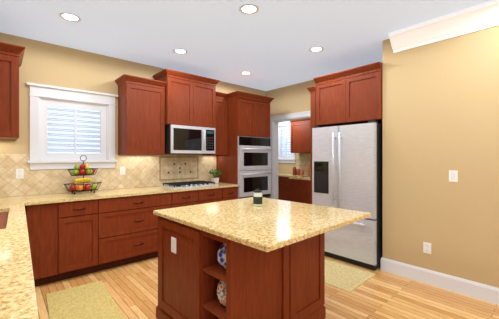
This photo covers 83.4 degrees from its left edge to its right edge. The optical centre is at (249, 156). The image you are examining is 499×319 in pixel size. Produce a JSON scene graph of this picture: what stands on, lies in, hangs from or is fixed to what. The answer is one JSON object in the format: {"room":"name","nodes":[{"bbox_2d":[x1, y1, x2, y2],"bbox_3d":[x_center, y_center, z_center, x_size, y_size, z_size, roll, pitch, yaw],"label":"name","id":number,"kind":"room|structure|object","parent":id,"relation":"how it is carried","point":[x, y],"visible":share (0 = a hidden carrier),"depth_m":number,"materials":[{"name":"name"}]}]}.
{"room":"kitchen","nodes":[
{"label":"kitchen","id":0,"kind":"room"},
{"bbox_2d":[0,32,265,196],"bbox_3d":[-1.438,-0.020,4.418,4.970,2.740,0.150,0,0,-42],"label":"wall","id":1,"kind":"structure","parent":0,"point":[44,63],"depth_m":3.53,"materials":[{"name":"paint"}]},
{"bbox_2d":[0,42,24,139],"bbox_3d":[-2.655,-0.631,2.768,0.651,0.882,0.688,0,0,-42],"label":"upper cabinet","id":2,"kind":"object","parent":1,"relation":"attached to","point":[11,57],"visible":1,"depth_m":2.70,"materials":[{"name":"brown wood"}]},
{"bbox_2d":[26,82,117,169],"bbox_3d":[-2.305,-0.340,3.685,1.360,1.360,0.310,0,0,-42],"label":"kitchen window","id":3,"kind":"structure","parent":1,"relation":"in","point":[69,127],"depth_m":3.62,"materials":[{"name":"white wood"}]},
{"bbox_2d":[0,154,215,196],"bbox_3d":[-1.861,0.206,3.927,3.383,0.483,0.020,0,0,-42],"label":"tile","id":4,"kind":"structure","parent":1,"relation":"attached to","point":[18,177],"depth_m":3.94,"materials":[{"name":"tile"}]},
{"bbox_2d":[115,74,166,154],"bbox_3d":[-1.536,-0.551,3.959,0.582,1.042,0.398,0,0,-42],"label":"upper cabinet","id":5,"kind":"object","parent":1,"relation":"attached to","point":[141,115],"visible":1,"depth_m":3.85,"materials":[{"name":"brown wood"}]},
{"bbox_2d":[152,69,219,127],"bbox_3d":[-0.981,-0.857,4.407,0.924,0.770,0.468,0,0,-42],"label":"upper cabinet","id":6,"kind":"object","parent":1,"relation":"attached to","point":[190,99],"visible":0.96,"depth_m":4.23,"materials":[{"name":"brown wood"}]},
{"bbox_2d":[165,124,214,153],"bbox_3d":[-0.967,-0.258,4.393,0.760,0.421,0.507,0,0,-42],"label":"microwave","id":7,"kind":"object","parent":6,"relation":"attached to","point":[181,139],"visible":1,"depth_m":4.18,"materials":[{"name":"grey metal"}]},
{"bbox_2d":[202,95,225,154],"bbox_3d":[-0.595,-0.519,4.832,0.299,0.978,0.346,0,0,-42],"label":"upper cabinet","id":8,"kind":"object","parent":1,"relation":"attached to","point":[220,130],"depth_m":4.71,"materials":[{"name":"brown wood"}]},
{"bbox_2d":[0,0,491,90],"bbox_3d":[0.834,-1.420,1.868,4.970,0.060,6.980,0,0,-42],"label":"ceiling","id":9,"kind":"structure","parent":0,"point":[269,44],"depth_m":3.08,"materials":[{"name":"paint"}]},
{"bbox_2d":[59,13,80,21],"bbox_3d":[-1.780,-1.402,2.780,0.190,0.036,0.190,0,0,-42],"label":"recessed light","id":10,"kind":"object","parent":9,"relation":"in","point":[70,17],"visible":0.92,"depth_m":2.78,"materials":[{"name":"white"}]},
{"bbox_2d":[173,49,187,53],"bbox_3d":[-0.907,-1.402,3.672,0.190,0.036,0.190,0,0,-42],"label":"recessed light","id":11,"kind":"object","parent":9,"relation":"in","point":[180,51],"visible":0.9,"depth_m":3.68,"materials":[{"name":"white"}]},
{"bbox_2d":[240,72,251,74],"bbox_3d":[-0.059,-1.402,4.636,0.190,0.036,0.190,0,0,-42],"label":"recessed light","id":12,"kind":"object","parent":9,"relation":"in","point":[245,73],"visible":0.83,"depth_m":4.65,"materials":[{"name":"white"}]},
{"bbox_2d":[239,4,258,13],"bbox_3d":[-0.004,-1.402,2.628,0.190,0.036,0.190,0,0,-42],"label":"recessed light","id":13,"kind":"object","parent":9,"relation":"in","point":[247,9],"visible":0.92,"depth_m":2.63,"materials":[{"name":"white"}]},
{"bbox_2d":[309,46,323,51],"bbox_3d":[0.860,-1.402,3.605,0.190,0.036,0.190,0,0,-42],"label":"recessed light","id":14,"kind":"object","parent":9,"relation":"in","point":[316,49],"visible":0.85,"depth_m":3.61,"materials":[{"name":"white"}]},
{"bbox_2d":[35,256,498,318],"bbox_3d":[0.834,1.380,1.868,4.970,0.060,6.980,0,0,-42],"label":"floor","id":15,"kind":"structure","parent":0,"point":[132,288],"depth_m":2.69,"materials":[{"name":"brown wood"}]},
{"bbox_2d":[45,280,124,318],"bbox_3d":[-1.439,1.343,2.442,0.560,0.011,1.185,0,0,-42],"label":"area rug","id":16,"kind":"object","parent":15,"relation":"on","point":[94,300],"visible":1,"depth_m":2.56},
{"bbox_2d":[0,186,183,318],"bbox_3d":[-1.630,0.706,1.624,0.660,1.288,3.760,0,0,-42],"label":"base cabinet","id":17,"kind":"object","parent":15,"relation":"on","point":[48,238],"depth_m":3.06,"materials":[{"name":"brown wood"}]},
{"bbox_2d":[63,155,101,193],"bbox_3d":[-2.069,0.213,3.487,0.416,0.473,0.276,0,0,-42],"label":"fruit basket","id":18,"kind":"object","parent":17,"relation":"on","point":[83,169],"visible":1,"depth_m":3.43,"materials":[{"name":"multicoloured food"}]},
{"bbox_2d":[184,182,238,205],"bbox_3d":[-1.428,0.900,3.894,2.782,0.900,0.640,0,0,-42],"label":"base cabinet","id":19,"kind":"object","parent":15,"relation":"on","point":[223,191],"depth_m":4.25,"materials":[{"name":"brown wood"}]},
{"bbox_2d":[160,181,217,188],"bbox_3d":[-0.932,0.422,4.353,0.760,0.054,0.460,0,0,-42],"label":"cooktop","id":20,"kind":"object","parent":19,"relation":"in","point":[179,185],"visible":1,"depth_m":4.24,"materials":[{"name":"silver metal"}]},
{"bbox_2d":[209,169,221,182],"bbox_3d":[-0.596,0.322,4.828,0.260,0.254,0.256,0,0,-42],"label":"plant","id":21,"kind":"object","parent":19,"relation":"on","point":[215,178],"visible":1,"depth_m":4.79,"materials":[{"name":"green plant"}]},
{"bbox_2d":[156,217,325,318],"bbox_3d":[-0.021,0.915,2.293,1.069,0.870,1.172,0,0,-42],"label":"kitchen island","id":22,"kind":"object","parent":15,"relation":"on","point":[275,258],"depth_m":1.97,"materials":[{"name":"brown wood"}]},
{"bbox_2d":[216,280,225,307],"bbox_3d":[-0.140,0.876,1.863,0.160,0.215,0.160,0,0,-42],"label":"vase","id":23,"kind":"object","parent":22,"relation":"on","point":[221,291],"visible":0.25,"depth_m":1.81,"materials":[{"name":"ceramic"}]},
{"bbox_2d":[217,243,225,269],"bbox_3d":[-0.133,0.644,1.870,0.170,0.200,0.170,0,0,-42],"label":"vase","id":24,"kind":"object","parent":22,"relation":"on","point":[221,255],"visible":0.23,"depth_m":1.81,"materials":[{"name":"ceramic"}]},
{"bbox_2d":[153,197,370,252],"bbox_3d":[0.085,0.465,2.307,1.272,0.030,1.344,0,0,-42],"label":"island countertop","id":25,"kind":"structure","parent":22,"relation":"on","point":[275,224],"depth_m":2.02,"materials":[{"name":"beige stone"}]},
{"bbox_2d":[253,189,261,206],"bbox_3d":[0.076,0.370,2.579,0.086,0.157,0.086,0,0,-42],"label":"candle jar","id":26,"kind":"object","parent":25,"relation":"on","point":[257,198],"visible":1,"depth_m":2.54,"materials":[{"name":"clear glass"}]},
{"bbox_2d":[216,95,273,198],"bbox_3d":[-0.097,0.171,5.078,0.770,2.358,0.641,0,0,-42],"label":"tall cabinet","id":27,"kind":"object","parent":15,"relation":"on","point":[243,149],"depth_m":4.79,"materials":[{"name":"brown wood"}]},
{"bbox_2d":[307,62,381,203],"bbox_3d":[1.501,0.114,3.972,0.868,2.472,1.049,0,0,-42],"label":"cabinet","id":28,"kind":"object","parent":15,"relation":"on","point":[352,96],"visible":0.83,"depth_m":3.66,"materials":[{"name":"brown wood"}]},
{"bbox_2d":[312,120,381,269],"bbox_3d":[1.434,0.458,3.842,0.847,1.785,0.880,0,0,-42],"label":"fridge","id":29,"kind":"object","parent":15,"relation":"on","point":[346,166],"visible":0.71,"depth_m":3.48,"materials":[{"name":"stainless steel"},{"name":"black plastic"}]},
{"bbox_2d":[325,259,375,292],"bbox_3d":[0.900,1.343,3.334,0.652,0.011,0.961,0,0,-42],"label":"area rug","id":30,"kind":"object","parent":15,"relation":"on","point":[349,279],"visible":0.57,"depth_m":3.13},
{"bbox_2d":[278,153,301,173],"bbox_3d":[1.726,-0.020,6.895,0.150,2.740,5.600,0,0,-42],"label":"wall","id":31,"kind":"structure","parent":0,"point":[286,168],"depth_m":7.57,"materials":[{"name":"paint"}]},
{"bbox_2d":[278,121,295,162],"bbox_3d":[1.050,-0.400,7.699,0.310,1.500,1.120,0,0,-42],"label":"window","id":32,"kind":"structure","parent":31,"relation":"in","point":[285,155],"depth_m":7.69,"materials":[{"name":"white"}]},
{"bbox_2d":[290,118,309,152],"bbox_3d":[1.571,-0.516,6.650,0.401,0.832,1.300,0,0,-42],"label":"wall cabinet","id":33,"kind":"object","parent":31,"relation":"attached to","point":[299,136],"visible":0.42,"depth_m":6.81,"materials":[{"name":"brown wood"}]},
{"bbox_2d":[296,153,309,174],"bbox_3d":[1.679,0.179,6.826,0.009,0.538,1.360,0,0,-42],"label":"tile","id":34,"kind":"structure","parent":31,"relation":"attached to","point":[302,161],"depth_m":7.16,"materials":[{"name":"tile"}]},
{"bbox_2d":[266,80,315,116],"bbox_3d":[1.323,-0.020,4.942,0.150,2.740,2.740,0,0,-42],"label":"wall","id":35,"kind":"structure","parent":0,"point":[293,98],"depth_m":5.42,"materials":[{"name":"paint"}]},
{"bbox_2d":[270,111,309,198],"bbox_3d":[0.902,0.258,5.391,0.180,2.185,1.350,0,0,-42],"label":"door frame","id":36,"kind":"structure","parent":35,"relation":"attached to","point":[274,120],"depth_m":5.77,"materials":[{"name":"white wood"}]},
{"bbox_2d":[382,25,498,287],"bbox_3d":[3.249,-0.020,2.185,0.940,2.740,3.940,0,0,-42],"label":"wall","id":37,"kind":"structure","parent":0,"point":[440,109],"depth_m":2.88,"materials":[{"name":"paint"}]},
{"bbox_2d":[423,242,430,253],"bbox_3d":[1.898,0.973,2.990,0.008,0.115,0.074,0,0,-42],"label":"electrical outlet plate","id":38,"kind":"object","parent":37,"relation":"attached to","point":[426,247],"visible":1,"depth_m":2.99,"materials":[{"name":"white plastic"}]},
{"bbox_2d":[381,257,498,304],"bbox_3d":[2.887,1.275,1.873,0.016,0.150,3.956,0,0,-42],"label":"baseboard","id":39,"kind":"structure","parent":37,"relation":"attached to","point":[483,292],"depth_m":2.86,"materials":[{"name":"white wood"}]},
{"bbox_2d":[389,0,498,52],"bbox_3d":[2.886,-1.297,1.774,0.150,0.184,3.810,0,0,-42],"label":"crown molding","id":40,"kind":"structure","parent":37,"relation":"attached to","point":[479,17],"depth_m":2.78,"materials":[{"name":"white wood"}]},
{"bbox_2d":[449,170,457,181],"bbox_3d":[2.051,0.193,2.818,0.008,0.115,0.074,0,0,-42],"label":"switch plate","id":41,"kind":"object","parent":37,"relation":"attached to","point":[453,175],"visible":1,"depth_m":2.81,"materials":[{"name":"white plastic"}]},
{"bbox_3d":[1.185,1.380,6.413,1.599,0.060,5.600,0,0,-42],"label":"floor","id":42,"kind":"structure","parent":0,"visible":0},
{"bbox_2d":[278,173,309,203],"bbox_3d":[1.051,0.900,6.763,1.027,0.900,2.100,0,0,-42],"label":"base cabinet","id":43,"kind":"object","parent":42,"relation":"on","point":[293,188],"visible":0.35,"depth_m":6.15,"materials":[{"name":"brown wood"}]},
{"bbox_2d":[295,168,299,174],"bbox_3d":[1.217,0.369,6.977,0.087,0.160,0.087,0,0,33],"label":"jar","id":44,"kind":"object","parent":43,"relation":"on","point":[296,171],"depth_m":6.95,"materials":[{"name":"brown ceramic"}]}
]}

